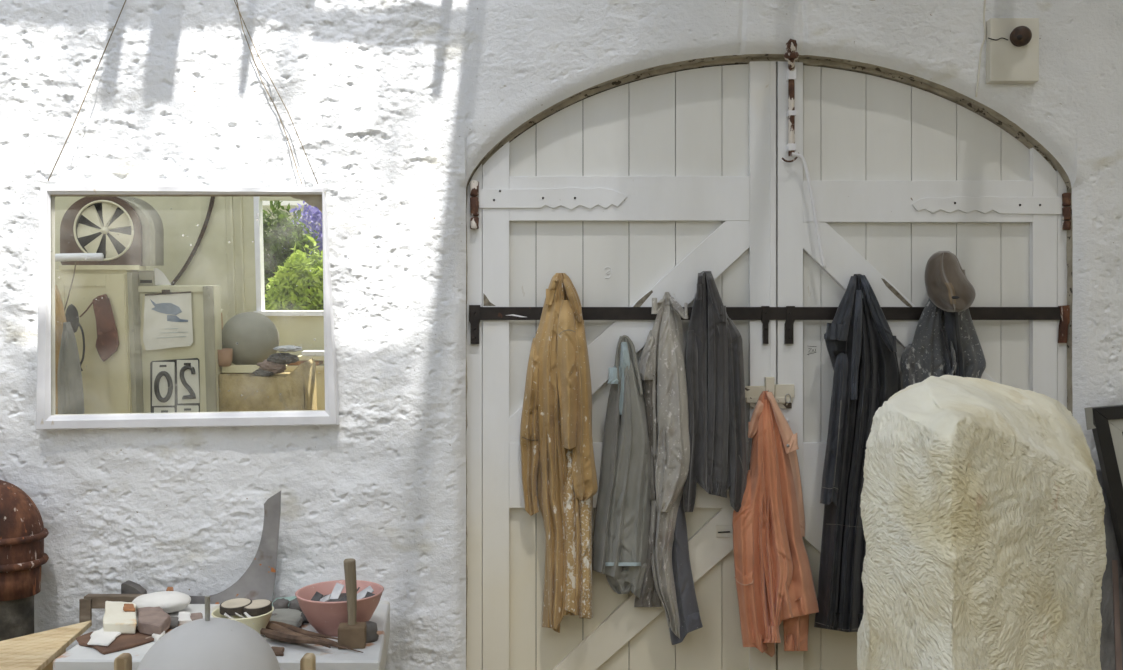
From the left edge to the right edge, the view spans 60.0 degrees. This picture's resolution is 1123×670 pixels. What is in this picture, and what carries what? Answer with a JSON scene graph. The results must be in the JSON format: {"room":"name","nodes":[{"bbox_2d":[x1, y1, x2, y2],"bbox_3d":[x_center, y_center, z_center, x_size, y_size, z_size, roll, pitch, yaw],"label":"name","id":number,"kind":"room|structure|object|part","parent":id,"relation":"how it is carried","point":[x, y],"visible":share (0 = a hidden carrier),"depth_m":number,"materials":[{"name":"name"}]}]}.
{"room":"art studio","nodes":[
{"label":"art studio","id":0,"kind":"room"},
{"bbox_2d":[0,0,1122,669],"bbox_3d":[-1.150,-0.030,3.611,9.100,3.300,0.068,0,0,0],"label":"wall","id":1,"kind":"structure","parent":0,"point":[393,106],"depth_m":3.60,"materials":[{"name":"white paint"}]},
{"bbox_2d":[36,184,339,429],"bbox_3d":[-1.373,-0.100,3.557,1.105,0.895,0.079,0,0,0],"label":"wall mirror","id":2,"kind":"object","parent":1,"relation":"attached to","point":[159,306],"visible":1,"depth_m":3.56,"materials":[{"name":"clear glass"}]},
{"bbox_3d":[-1.894,-0.100,3.558,0.043,0.895,0.099,0,0,-45],"label":"rail","id":3,"kind":"part","parent":2,"relation":"part of","materials":[{"name":"white wood"}]},
{"bbox_3d":[-1.375,-0.529,3.538,1.024,0.038,0.042,0,0,0],"label":"rail","id":4,"kind":"part","parent":2,"relation":"part of","materials":[{"name":"white wood"}]},
{"bbox_3d":[-1.373,0.313,3.574,1.105,0.068,0.044,0,0,0],"label":"rail","id":5,"kind":"part","parent":2,"relation":"part of","materials":[{"name":"white wood"}]},
{"bbox_3d":[-0.846,-0.102,3.557,0.050,0.863,0.078,0,0,0],"label":"rail","id":6,"kind":"part","parent":2,"relation":"part of","materials":[{"name":"white wood"}]},
{"bbox_2d":[466,164,481,669],"bbox_3d":[-0.330,0.486,3.691,0.059,2.268,0.038,0,0,0],"label":"trim","id":7,"kind":"structure","parent":1,"relation":"attached to","point":[474,236],"depth_m":3.67,"materials":[{"name":"white paint"}]},
{"bbox_2d":[470,61,775,669],"bbox_3d":[0.236,0.531,3.683,1.161,3.129,0.083,0,0,0],"label":"door","id":8,"kind":"structure","parent":1,"relation":"in","point":[633,191],"depth_m":3.70,"materials":[{"name":"paint"}]},
{"bbox_2d":[592,335,650,598],"bbox_3d":[0.232,0.491,3.615,0.232,0.984,0.113,0,0,-3],"label":"jacket","id":9,"kind":"object","parent":8,"relation":"hanging from","point":[623,506],"visible":1,"depth_m":3.58,"materials":[{"name":"grey fabric"}]},
{"bbox_3d":[0.257,0.530,3.684,0.909,0.245,0.027,0,0,0],"label":"rail","id":10,"kind":"part","parent":8,"relation":"part of","materials":[{"name":"white paint"}]},
{"bbox_3d":[0.257,-0.516,3.684,0.909,0.168,0.027,0,0,0],"label":"rail","id":11,"kind":"part","parent":8,"relation":"part of","materials":[{"name":"white paint"}]},
{"bbox_2d":[716,525,732,536],"bbox_3d":[0.615,0.740,3.665,0.064,0.045,0.009,0,0,0],"label":"escutcheon","id":12,"kind":"object","parent":8,"relation":"attached to","point":[721,530],"visible":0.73,"depth_m":3.67,"materials":[{"name":"beige paint"}]},
{"bbox_2d":[469,305,1069,343],"bbox_3d":[0.784,-0.040,3.659,2.262,0.147,0.021,0,0,0],"label":"bar","id":13,"kind":"object","parent":8,"relation":"attached to","point":[477,313],"visible":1,"depth_m":3.66,"materials":[{"name":"black metal"}]},
{"bbox_2d":[520,273,597,632],"bbox_3d":[-0.011,0.436,3.590,0.288,1.338,0.161,0,0,0],"label":"coat","id":14,"kind":"object","parent":13,"relation":"hanging from","point":[558,467],"visible":1,"depth_m":3.58,"materials":[{"name":"yellow fabric"}]},
{"bbox_3d":[-0.022,0.462,3.603,0.094,1.291,0.065,0,0,-32],"label":"panel","id":15,"kind":"part","parent":14,"relation":"part of","materials":[{"name":"fabric"}]},
{"bbox_3d":[0.032,0.713,3.599,0.060,0.648,0.084,0,0,0],"label":"trouser leg","id":16,"kind":"part","parent":14,"relation":"part of","materials":[{"name":"fabric"}]},
{"bbox_3d":[0.088,0.701,3.597,0.061,0.698,0.081,0,0,-19],"label":"trouser leg","id":17,"kind":"part","parent":14,"relation":"part of","materials":[{"name":"fabric"}]},
{"bbox_2d":[634,292,702,644],"bbox_3d":[0.394,0.497,3.626,0.214,1.317,0.188,0,0,37],"label":"coat","id":18,"kind":"object","parent":13,"relation":"hanging from","point":[668,579],"visible":0.98,"depth_m":3.59,"materials":[{"name":"grey fabric"}]},
{"bbox_3d":[0.356,0.783,3.647,0.167,0.477,0.082,0,0,-10],"label":"trouser leg","id":19,"kind":"part","parent":18,"relation":"part of","materials":[{"name":"grey fabric"}]},
{"bbox_3d":[0.453,0.833,3.636,0.124,0.649,0.095,0,0,44],"label":"trouser leg","id":20,"kind":"part","parent":18,"relation":"part of","materials":[{"name":"fabric"}]},
{"bbox_2d":[683,271,746,511],"bbox_3d":[0.568,0.210,3.593,0.236,0.900,0.112,0,0,6],"label":"jacket","id":21,"kind":"object","parent":13,"relation":"hanging from","point":[715,379],"visible":0.98,"depth_m":3.57,"materials":[{"name":"grey fabric"}]},
{"bbox_3d":[0.570,0.217,3.585,0.083,0.770,0.077,0,0,32],"label":"panel","id":22,"kind":"part","parent":21,"relation":"part of","materials":[{"name":"grey fabric"}]},
{"bbox_2d":[814,274,900,631],"bbox_3d":[1.116,0.441,3.599,0.339,1.340,0.128,0,0,-11],"label":"coat","id":23,"kind":"object","parent":13,"relation":"hanging from","point":[860,342],"visible":0.87,"depth_m":3.58,"materials":[{"name":"black fabric"}]},
{"bbox_2d":[900,299,985,388],"bbox_3d":[1.421,0.187,3.598,0.321,0.711,0.119,0,0,7],"label":"denim jacket","id":24,"kind":"object","parent":13,"relation":"hanging from","point":[944,342],"visible":0.52,"depth_m":3.60,"materials":[{"name":"grey fabric"}]},
{"bbox_2d":[745,377,793,421],"bbox_3d":[0.778,0.245,3.658,0.198,0.175,0.024,0,0,0],"label":"lock","id":25,"kind":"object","parent":8,"relation":"attached to","point":[783,393],"depth_m":3.66,"materials":[{"name":"beige paint"}]},
{"bbox_3d":[0.734,0.216,3.664,0.109,0.049,0.012,0,0,0],"label":"plate","id":26,"kind":"part","parent":25,"relation":"part of","materials":[{"name":"beige paint"}]},
{"bbox_3d":[0.788,0.257,3.665,0.158,0.040,0.009,0,0,0],"label":"plate","id":27,"kind":"part","parent":25,"relation":"part of","materials":[{"name":"beige paint"}]},
{"bbox_2d":[732,391,818,656],"bbox_3d":[0.800,0.704,3.590,0.331,0.992,0.168,0,0,-12],"label":"coat","id":28,"kind":"object","parent":25,"relation":"hanging from","point":[774,579],"visible":1,"depth_m":3.56,"materials":[{"name":"fabric"}]},
{"bbox_3d":[0.704,0.836,3.571,0.116,0.672,0.105,0,0,-28],"label":"trouser leg","id":29,"kind":"part","parent":28,"relation":"part of","materials":[{"name":"orange fabric"}]},
{"bbox_3d":[0.747,1.113,3.621,0.112,0.174,0.079,0,0,0],"label":"trouser leg","id":30,"kind":"part","parent":28,"relation":"part of","materials":[{"name":"orange fabric"}]},
{"bbox_3d":[0.774,0.683,3.549,0.116,0.887,0.094,0,0,33],"label":"panel","id":31,"kind":"part","parent":28,"relation":"part of","materials":[{"name":"orange fabric"}]},
{"bbox_3d":[0.878,1.083,3.615,0.113,0.192,0.093,0,0,0],"label":"trouser leg","id":32,"kind":"part","parent":28,"relation":"part of","materials":[{"name":"orange fabric"}]},
{"bbox_3d":[0.840,0.211,3.664,0.073,0.049,0.012,0,0,0],"label":"plate","id":33,"kind":"part","parent":25,"relation":"part of","materials":[{"name":"beige paint"}]},
{"bbox_2d":[470,57,1056,180],"bbox_3d":[0.776,-0.815,3.693,2.247,0.494,0.023,0,0,0],"label":"trim","id":34,"kind":"structure","parent":1,"relation":"attached to","point":[809,62],"depth_m":3.68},
{"bbox_2d":[466,54,1072,664],"bbox_3d":[0.775,0.284,3.695,2.275,2.677,0.142,0,0,0],"label":"trim","id":35,"kind":"structure","parent":1,"relation":"attached to","point":[1069,246],"depth_m":3.66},
{"bbox_2d":[776,61,1070,669],"bbox_3d":[1.371,0.531,3.683,1.108,3.129,0.083,0,0,0],"label":"door","id":36,"kind":"structure","parent":1,"relation":"in","point":[901,175],"depth_m":3.70,"materials":[{"name":"paint"}]},
{"bbox_2d":[782,39,799,161],"bbox_3d":[0.857,-0.869,3.614,0.070,0.445,0.112,0,0,0],"label":"bolt","id":37,"kind":"object","parent":36,"relation":"attached to","point":[791,55],"visible":1,"depth_m":3.64,"materials":[{"name":"white metal"}]},
{"bbox_3d":[0.864,-0.862,3.650,0.023,0.379,0.023,0,0,0],"label":"rod","id":38,"kind":"part","parent":37,"relation":"part of","materials":[{"name":"white metal"}]},
{"bbox_2d":[792,152,825,267],"bbox_3d":[0.926,-0.467,3.636,0.129,0.434,0.014,0,0,0],"label":"pull cord","id":39,"kind":"object","parent":37,"relation":"hanging from","point":[800,156],"visible":1,"depth_m":3.63,"materials":[{"name":"white fabric"}]},
{"bbox_3d":[1.346,0.530,3.684,0.868,0.245,0.027,0,0,0],"label":"rail","id":40,"kind":"part","parent":36,"relation":"part of","materials":[{"name":"white paint"}]},
{"bbox_3d":[1.346,-0.505,3.684,0.868,0.157,0.027,0,0,0],"label":"rail","id":41,"kind":"part","parent":36,"relation":"part of","materials":[{"name":"white paint"}]},
{"bbox_2d":[924,251,975,311],"bbox_3d":[1.415,-0.198,3.552,0.175,0.231,0.142,0,0,-39],"label":"flat cap","id":42,"kind":"object","parent":36,"relation":"hanging from","point":[948,287],"visible":1,"depth_m":3.51,"materials":[{"name":"brown fabric"}]},
{"bbox_2d":[975,0,985,96],"bbox_3d":[1.549,-1.059,3.594,0.040,0.359,0.007,0,0,0],"label":"wire","id":43,"kind":"object","parent":1,"relation":"attached to","point":[984,7],"visible":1,"depth_m":3.59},
{"bbox_2d":[985,18,1038,83],"bbox_3d":[1.655,-1.046,3.566,0.189,0.231,0.093,0,0,0],"label":"bell push","id":44,"kind":"object","parent":1,"relation":"attached to","point":[1012,44],"visible":1,"depth_m":3.56,"materials":[{"name":"beige metal"}]},
{"bbox_3d":[1.676,-1.090,3.542,0.074,0.074,0.036,0,0,0],"label":"knob","id":45,"kind":"part","parent":44,"relation":"part of","materials":[{"name":"brown wood"}]},
{"bbox_2d":[1056,170,1072,410],"bbox_3d":[1.904,0.499,3.691,0.062,2.242,0.038,0,0,0],"label":"trim","id":46,"kind":"structure","parent":1,"relation":"attached to","point":[1061,187],"depth_m":3.67,"materials":[{"name":"white paint"}]},
{"bbox_3d":[-1.414,-1.669,3.585,0.043,0.049,0.094,0,0,0],"label":"nail","id":47,"kind":"object","parent":1,"relation":"attached to","visible":0},
{"bbox_2d":[48,0,125,180],"bbox_3d":[-1.644,-1.111,3.566,0.455,1.102,0.021,0,0,-6],"label":"string","id":48,"kind":"object","parent":47,"relation":"hanging from","point":[125,0],"visible":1,"depth_m":3.56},
{"bbox_2d":[236,0,301,183],"bbox_3d":[-1.176,-1.103,3.574,0.454,1.101,0.021,0,0,1],"label":"string","id":49,"kind":"object","parent":47,"relation":"hanging from","point":[236,0],"visible":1,"depth_m":3.58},
{"bbox_2d":[234,0,317,183],"bbox_3d":[-1.147,-1.105,3.565,0.530,1.114,0.019,0,0,5],"label":"string","id":50,"kind":"object","parent":47,"relation":"hanging from","point":[234,0],"visible":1,"depth_m":3.56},
{"bbox_2d":[509,63,904,142],"bbox_3d":[0.776,0.120,3.785,2.667,3.000,0.030,0,0,0],"label":"wall","id":51,"kind":"structure","parent":0,"point":[742,63],"depth_m":3.77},
{"bbox_3d":[-1.150,1.670,0.650,9.500,0.100,6.500,0,0,0],"label":"floor","id":52,"kind":"structure","parent":0,"visible":0},
{"bbox_2d":[0,480,48,640],"bbox_3d":[-2.162,1.057,3.430,0.676,1.126,0.251,0,0,0],"label":"stove","id":53,"kind":"object","parent":52,"relation":"on","point":[23,532],"visible":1,"depth_m":3.37,"materials":[{"name":"metal"}]},
{"bbox_2d":[0,621,91,669],"bbox_3d":[-1.923,1.304,2.743,0.754,0.632,1.251,0,0,0],"label":"slatted bench","id":54,"kind":"object","parent":52,"relation":"on","point":[36,651],"visible":0.97,"depth_m":3.08,"materials":[{"name":"brown wood"}]},
{"bbox_3d":[-1.650,1.314,3.150,0.060,0.612,0.060,0,0,0],"label":"leg","id":55,"kind":"part","parent":54,"relation":"part of","materials":[{"name":"brown wood"}]},
{"bbox_2d":[114,653,315,669],"bbox_3d":[-0.908,1.230,2.460,0.517,0.780,0.280,0,0,0],"label":"cradle","id":56,"kind":"object","parent":52,"relation":"on","point":[123,661],"visible":1,"depth_m":2.53,"materials":[{"name":"brown wood"}]},
{"bbox_3d":[-1.150,1.230,2.550,0.032,0.780,0.040,0,0,0],"label":"post","id":57,"kind":"part","parent":56,"relation":"part of","materials":[{"name":"brown wood"}]},
{"bbox_2d":[137,595,279,669],"bbox_3d":[-0.892,0.869,2.450,0.360,0.422,0.360,0,0,0],"label":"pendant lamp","id":58,"kind":"object","parent":56,"relation":"on","point":[207,643],"visible":1,"depth_m":2.38,"materials":[{"name":"stone"}]},
{"bbox_3d":[-0.892,0.698,2.450,0.013,0.080,0.013,0,0,0],"label":"threaded rod","id":59,"kind":"part","parent":58,"relation":"part of","materials":[{"name":"metal"}]},
{"bbox_3d":[-0.665,1.230,2.550,0.032,0.780,0.040,0,0,0],"label":"post","id":60,"kind":"part","parent":56,"relation":"part of","materials":[{"name":"brown wood"}]},
{"bbox_2d":[53,601,389,669],"bbox_3d":[-1.036,1.266,3.213,0.992,0.708,0.654,0,0,0],"label":"work table","id":61,"kind":"object","parent":52,"relation":"on","point":[374,655],"depth_m":2.96,"materials":[{"name":"white wood"}]},
{"bbox_2d":[79,594,143,622],"bbox_3d":[-1.549,0.974,3.445,0.298,0.103,0.046,0,0,0],"label":"wooden bar","id":62,"kind":"object","parent":61,"relation":"on","point":[90,601],"visible":0.55,"depth_m":3.43,"materials":[{"name":"brown wood"}]},
{"bbox_2d":[121,580,146,593],"bbox_3d":[-1.541,0.916,3.505,0.078,0.055,0.040,0,0,0],"label":"stone","id":63,"kind":"object","parent":62,"relation":"on","point":[128,587],"visible":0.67,"depth_m":3.48,"materials":[{"name":"grey stone"}]},
{"bbox_2d":[76,626,153,654],"bbox_3d":[-1.412,0.963,3.075,0.202,0.010,0.244,0,0,-39],"label":"sheet","id":64,"kind":"object","parent":61,"relation":"on","point":[123,641],"visible":0.77,"depth_m":3.04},
{"bbox_2d":[87,629,120,645],"bbox_3d":[-1.443,0.953,3.067,0.092,0.008,0.185,0,0,-14],"label":"flake","id":65,"kind":"object","parent":64,"relation":"on","point":[100,637],"visible":0.9,"depth_m":3.05,"materials":[{"name":"white paint"}]},
{"bbox_2d":[103,601,136,633],"bbox_3d":[-1.475,0.940,3.248,0.102,0.035,0.336,0,0,-24],"label":"marble block","id":66,"kind":"object","parent":64,"relation":"on","point":[115,619],"visible":0.96,"depth_m":3.16,"materials":[{"name":"beige stone"}]},
{"bbox_2d":[123,604,134,611],"bbox_3d":[-1.458,0.918,3.274,0.036,0.010,0.096,0,0,-30],"label":"chip","id":67,"kind":"object","parent":66,"relation":"on","point":[127,607],"visible":1,"depth_m":3.25,"materials":[{"name":"orange stone"}]},
{"bbox_2d":[137,607,170,634],"bbox_3d":[-1.338,0.939,3.192,0.103,0.038,0.251,0,0,-24],"label":"fragment","id":68,"kind":"object","parent":61,"relation":"on","point":[151,620],"visible":1,"depth_m":3.15,"materials":[{"name":"pink stone"}]},
{"bbox_2d":[152,631,164,642],"bbox_3d":[-1.288,0.959,3.108,0.036,0.019,0.150,0,0,-11],"label":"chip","id":69,"kind":"object","parent":61,"relation":"on","point":[156,637],"visible":0.53,"depth_m":3.07,"materials":[{"name":"white stone"}]},
{"bbox_2d":[132,591,190,612],"bbox_3d":[-1.395,0.932,3.387,0.200,0.069,0.149,0,0,0],"label":"stone","id":70,"kind":"object","parent":61,"relation":"on","point":[169,601],"visible":0.81,"depth_m":3.35,"materials":[{"name":"white stone"}]},
{"bbox_2d":[169,617,178,628],"bbox_3d":[-1.322,0.961,3.257,0.088,0.015,0.151,0,0,-11],"label":"chip","id":71,"kind":"object","parent":61,"relation":"on","point":[174,620],"visible":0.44,"depth_m":3.23,"materials":[{"name":"grey stone"}]},
{"bbox_2d":[178,611,191,624],"bbox_3d":[-1.276,0.959,3.291,0.044,0.019,0.116,0,0,-23],"label":"chip","id":72,"kind":"object","parent":61,"relation":"on","point":[184,617],"visible":0.84,"depth_m":3.27,"materials":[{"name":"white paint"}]},
{"bbox_2d":[190,612,202,620],"bbox_3d":[-1.243,0.961,3.303,0.049,0.014,0.083,0,0,-24],"label":"chip","id":73,"kind":"object","parent":61,"relation":"on","point":[194,616],"visible":0.62,"depth_m":3.30,"materials":[{"name":"pink stone"}]},
{"bbox_2d":[190,491,280,603],"bbox_3d":[-1.219,0.779,3.500,0.418,0.438,0.006,0,0,0],"label":"steel template","id":74,"kind":"object","parent":61,"relation":"on","point":[258,581],"visible":0.8,"depth_m":3.50,"materials":[{"name":"grey metal"}]},
{"bbox_2d":[211,606,273,634],"bbox_3d":[-1.021,0.925,3.116,0.192,0.085,0.192,0,0,0],"label":"bowl","id":75,"kind":"object","parent":61,"relation":"on","point":[261,621],"visible":0.27,"depth_m":3.07,"materials":[{"name":"ceramic"}]},
{"bbox_2d":[220,598,271,616],"bbox_3d":[-1.014,0.875,3.126,0.160,0.028,0.124,0,0,0],"label":"slice","id":76,"kind":"object","parent":75,"relation":"on","point":[258,607],"visible":1,"depth_m":3.09,"materials":[{"name":"beige plant"}]},
{"bbox_2d":[271,646,284,655],"bbox_3d":[-0.864,0.962,2.956,0.056,0.013,0.063,0,0,0],"label":"chip","id":77,"kind":"object","parent":61,"relation":"on","point":[279,651],"visible":0.66,"depth_m":2.95,"materials":[{"name":"brown wood"}]},
{"bbox_2d":[272,598,288,609],"bbox_3d":[-0.987,0.951,3.421,0.057,0.045,0.058,0,0,0],"label":"pebble","id":78,"kind":"object","parent":61,"relation":"on","point":[282,603],"visible":0.8,"depth_m":3.40,"materials":[{"name":"grey stone"}]},
{"bbox_2d":[265,630,295,639],"bbox_3d":[-0.851,0.944,3.047,0.180,0.037,0.033,0,0,21],"label":"stick","id":79,"kind":"object","parent":61,"relation":"on","point":[281,631],"visible":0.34,"depth_m":3.05,"materials":[{"name":"brown wood"}]},
{"bbox_2d":[272,596,296,606],"bbox_3d":[-0.990,0.961,3.488,0.111,0.013,0.132,0,0,-13],"label":"glass piece","id":80,"kind":"object","parent":61,"relation":"on","point":[292,597],"visible":0.23,"depth_m":3.53,"materials":[{"name":"glass"}]},
{"bbox_2d":[269,608,304,627],"bbox_3d":[-0.928,0.957,3.281,0.138,0.023,0.181,0,0,0],"label":"stone","id":81,"kind":"object","parent":61,"relation":"on","point":[293,617],"visible":0.65,"depth_m":3.25,"materials":[{"name":"grey stone"}]},
{"bbox_2d":[289,598,302,611],"bbox_3d":[-0.924,0.948,3.409,0.064,0.050,0.067,0,0,0],"label":"pebble","id":82,"kind":"object","parent":61,"relation":"on","point":[293,604],"visible":0.41,"depth_m":3.38,"materials":[{"name":"grey stone"}]},
{"bbox_2d":[266,622,330,647],"bbox_3d":[-0.839,0.946,3.052,0.324,0.042,0.034,0,0,39],"label":"stick","id":83,"kind":"object","parent":61,"relation":"on","point":[272,626],"visible":0.42,"depth_m":3.09,"materials":[{"name":"brown wood"}]},
{"bbox_2d":[269,621,337,639],"bbox_3d":[-0.833,0.954,3.130,0.354,0.032,0.026,0,0,29],"label":"stick","id":84,"kind":"object","parent":61,"relation":"on","point":[288,626],"visible":0.5,"depth_m":3.12,"materials":[{"name":"brown wood"}]},
{"bbox_2d":[260,628,347,648],"bbox_3d":[-0.796,0.937,2.986,0.325,0.031,0.026,0,0,26],"label":"stick","id":85,"kind":"object","parent":61,"relation":"on","point":[276,635],"visible":1,"depth_m":2.99,"materials":[{"name":"brown wood"}]},
{"bbox_2d":[301,612,308,622],"bbox_3d":[-0.852,0.950,3.279,0.060,0.048,0.063,0,0,0],"label":"pebble","id":86,"kind":"object","parent":61,"relation":"on","point":[302,613],"visible":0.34,"depth_m":3.26,"materials":[{"name":"grey stone"}]},
{"bbox_2d":[300,633,362,652],"bbox_3d":[-0.747,0.955,3.032,0.344,0.024,0.021,0,0,33],"label":"stick","id":87,"kind":"object","parent":61,"relation":"on","point":[316,637],"visible":0.43,"depth_m":3.01,"materials":[{"name":"brown wood"}]},
{"bbox_2d":[295,580,383,636],"bbox_3d":[-0.727,0.903,3.189,0.285,0.130,0.285,0,0,0],"label":"bowl","id":88,"kind":"object","parent":61,"relation":"on","point":[325,617],"visible":0.77,"depth_m":3.11,"materials":[{"name":"pink ceramic"}]},
{"bbox_2d":[322,593,345,601],"bbox_3d":[-0.726,0.878,3.187,0.223,0.026,0.218,0,0,0],"label":"gravel","id":89,"kind":"object","parent":88,"relation":"in","point":[342,595],"visible":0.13,"depth_m":3.20,"materials":[{"name":"grey stone"}]},
{"bbox_2d":[311,591,322,600],"bbox_3d":[-0.803,0.866,3.175,0.045,0.049,0.026,0,0,-40],"label":"scrap","id":90,"kind":"object","parent":89,"relation":"on","point":[317,596],"visible":0.51,"depth_m":3.18,"materials":[{"name":"grey stone"}]},
{"bbox_2d":[320,594,330,601],"bbox_3d":[-0.769,0.859,3.155,0.047,0.036,0.026,0,0,20],"label":"scrap","id":91,"kind":"object","parent":89,"relation":"on","point":[326,598],"visible":0.71,"depth_m":3.15,"materials":[{"name":"white stone"}]},
{"bbox_2d":[330,583,343,598],"bbox_3d":[-0.744,0.853,3.203,0.026,0.064,0.058,0,0,30],"label":"scrap","id":92,"kind":"object","parent":89,"relation":"on","point":[338,588],"visible":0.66,"depth_m":3.21,"materials":[{"name":"white stone"}]},
{"bbox_2d":[357,586,373,599],"bbox_3d":[-0.654,0.853,3.189,0.074,0.050,0.026,0,0,-25],"label":"scrap","id":93,"kind":"object","parent":89,"relation":"on","point":[360,595],"visible":0.56,"depth_m":3.19,"materials":[{"name":"white stone"}]},
{"bbox_2d":[364,591,374,597],"bbox_3d":[-0.632,0.866,3.175,0.026,0.049,0.045,0,0,30],"label":"scrap","id":94,"kind":"object","parent":89,"relation":"on","point":[368,594],"visible":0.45,"depth_m":3.18,"materials":[{"name":"grey stone"}]},
{"bbox_2d":[338,558,365,648],"bbox_3d":[-0.650,0.834,3.022,0.083,0.269,0.060,0,0,-7],"label":"hammer","id":95,"kind":"object","parent":61,"relation":"on","point":[352,634],"visible":0.98,"depth_m":3.01,"materials":[{"name":"brown wood"}]},
{"bbox_3d":[-0.658,0.806,3.026,0.041,0.215,0.037,0,0,0],"label":"handle","id":96,"kind":"part","parent":95,"relation":"part of","materials":[{"name":"brown wood"}]},
{"bbox_3d":[-0.614,0.940,3.085,0.068,0.056,0.068,0,0,0],"label":"round knob","id":97,"kind":"part","parent":61,"relation":"part of","materials":[{"name":"grey stone"}]},
{"bbox_2d":[857,375,1106,669],"bbox_3d":[1.192,0.655,2.592,0.849,1.090,0.900,0,0,0],"label":"stone block","id":98,"kind":"object","parent":52,"relation":"on","point":[982,505],"visible":1,"depth_m":2.33,"materials":[{"name":"beige stone"}]},
{"bbox_2d":[1084,405,1122,567],"bbox_3d":[2.198,0.749,3.481,0.669,1.058,0.038,0,0,0],"label":"picture frame","id":99,"kind":"object","parent":52,"relation":"on","point":[1105,422],"visible":1,"depth_m":3.46,"materials":[{"name":"black wood"}]},
{"bbox_3d":[2.141,0.262,3.482,0.495,0.083,0.035,0,0,0],"label":"black moulding","id":100,"kind":"part","parent":99,"relation":"part of","materials":[{"name":"black wood"}]},
{"bbox_2d":[1096,469,1122,669],"bbox_3d":[2.113,1.023,3.550,0.365,1.059,0.040,0,0,0],"label":"panel","id":101,"kind":"object","parent":52,"relation":"on","point":[1111,605],"visible":0.57,"depth_m":3.54,"materials":[{"name":"grey plastic"}]}
]}

